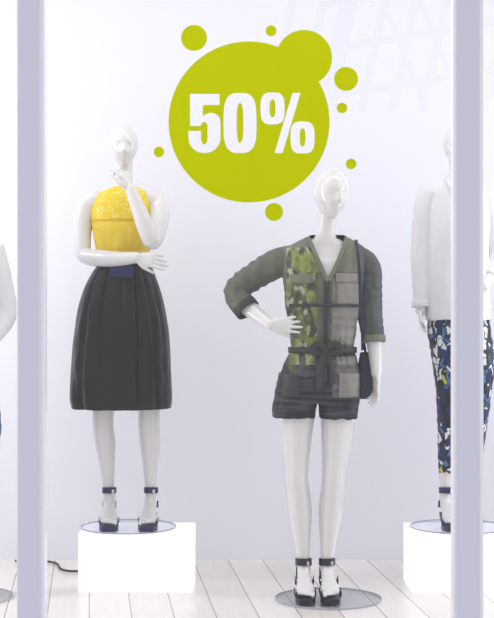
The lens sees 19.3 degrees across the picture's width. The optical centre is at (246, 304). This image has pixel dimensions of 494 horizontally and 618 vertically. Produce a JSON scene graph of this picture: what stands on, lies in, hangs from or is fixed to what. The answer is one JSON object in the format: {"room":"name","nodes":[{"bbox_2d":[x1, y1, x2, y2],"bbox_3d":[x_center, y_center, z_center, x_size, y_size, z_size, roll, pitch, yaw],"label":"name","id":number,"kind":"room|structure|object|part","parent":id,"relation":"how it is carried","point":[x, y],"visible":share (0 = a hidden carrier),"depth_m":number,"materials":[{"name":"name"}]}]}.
{"room":"shop","nodes":[
{"label":"shop","id":0,"kind":"room"},
{"bbox_2d":[0,0,493,559],"bbox_3d":[0.000,-0.330,6.988,4.600,3.100,0.100,0,0,0],"label":"wall","id":1,"kind":"structure","parent":0,"point":[110,63],"depth_m":6.94,"materials":[{"name":"white paint"}]},
{"bbox_2d":[0,560,493,617],"bbox_3d":[0.000,1.280,6.104,4.600,0.120,1.768,0,0,0],"label":"floor","id":2,"kind":"structure","parent":0,"point":[222,588],"depth_m":6.07,"materials":[{"name":"white wood"}]},
{"bbox_2d":[0,244,16,602],"bbox_3d":[-1.175,0.340,6.042,0.431,1.754,0.414,0,0,0],"label":"mannequin","id":3,"kind":"object","parent":2,"relation":"on","point":[8,302],"visible":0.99,"depth_m":6.02},
{"bbox_2d":[15,560,77,571],"bbox_3d":[-0.847,1.213,6.705,0.612,0.010,0.105,0,0,44],"label":"power cable","id":4,"kind":"object","parent":2,"relation":"on","point":[48,561],"visible":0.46,"depth_m":6.67,"materials":[{"name":"black rubber"}]},
{"bbox_2d":[78,522,194,592],"bbox_3d":[-0.472,1.093,6.294,0.487,0.254,0.300,0,0,0],"label":"plinth","id":5,"kind":"object","parent":2,"relation":"on","point":[160,562],"visible":0.91,"depth_m":6.14,"materials":[{"name":"white"}]},
{"bbox_2d":[69,123,175,534],"bbox_3d":[-0.540,0.088,6.304,0.464,1.753,0.414,0,0,0],"label":"mannequin","id":6,"kind":"object","parent":5,"relation":"on","point":[121,358],"visible":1,"depth_m":6.20},
{"bbox_2d":[223,168,385,609],"bbox_3d":[0.261,0.325,6.057,0.617,1.787,0.452,0,0,34],"label":"mannequin","id":7,"kind":"object","parent":2,"relation":"on","point":[319,271],"visible":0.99,"depth_m":5.97},
{"bbox_2d":[354,239,372,398],"bbox_3d":[0.500,0.060,6.047,0.104,0.668,0.214,0,0,0],"label":"handbag","id":8,"kind":"object","parent":7,"relation":"hanging from","point":[366,388],"visible":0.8,"depth_m":6.05,"materials":[{"name":"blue leather"}]},
{"bbox_2d":[403,522,493,592],"bbox_3d":[0.930,1.093,6.294,0.470,0.254,0.300,0,0,0],"label":"plinth","id":9,"kind":"object","parent":2,"relation":"on","point":[426,555],"visible":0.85,"depth_m":6.14,"materials":[{"name":"white"}]},
{"bbox_2d":[410,126,493,533],"bbox_3d":[0.926,0.088,6.304,0.431,1.754,0.414,0,0,0],"label":"mannequin","id":10,"kind":"object","parent":9,"relation":"on","point":[431,219],"visible":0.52,"depth_m":6.25},
{"bbox_3d":[0.000,1.250,5.300,4.800,0.140,0.100,0,0,0],"label":"sill","id":11,"kind":"structure","parent":2,"relation":"on","visible":0},
{"bbox_2d":[17,0,46,617],"bbox_3d":[-0.786,-0.330,5.300,0.102,3.100,0.100,0,0,0],"label":"mullion","id":12,"kind":"object","parent":11,"relation":"on","point":[29,11],"depth_m":5.25,"materials":[{"name":"white metal"}]},
{"bbox_3d":[-0.833,-0.330,5.300,0.008,3.100,0.070,0,0,0],"label":"left edge of the mullion","id":13,"kind":"part","parent":12,"relation":"part of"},
{"bbox_3d":[-0.743,-0.330,5.300,0.016,3.100,0.070,0,0,0],"label":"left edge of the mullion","id":14,"kind":"part","parent":12,"relation":"part of","materials":[{"name":"white metal"}]},
{"bbox_2d":[451,0,482,617],"bbox_3d":[0.804,-0.330,5.300,0.110,3.100,0.100,0,0,0],"label":"mullion","id":15,"kind":"object","parent":11,"relation":"on","point":[467,12],"depth_m":5.25,"materials":[{"name":"white metal"}]},
{"bbox_3d":[0.753,-0.330,5.300,0.008,3.100,0.070,0,0,0],"label":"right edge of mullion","id":16,"kind":"part","parent":15,"relation":"part of","materials":[{"name":"white metal"}]},
{"bbox_3d":[0.851,-0.330,5.300,0.016,3.100,0.070,0,0,0],"label":"right edge of mullion","id":17,"kind":"part","parent":15,"relation":"part of","materials":[{"name":"grey metal"}]},
{"label":"glass pane","id":18,"kind":"object","parent":11,"relation":"on","visible":0},
{"bbox_2d":[154,25,357,220],"bbox_3d":[0.032,-0.665,5.298,0.747,0.716,0.001,0,0,0],"label":"sticker","id":19,"kind":"object","parent":18,"relation":"attached to","point":[302,59],"visible":1,"depth_m":5.30,"materials":[{"name":"plastic"}]}
]}

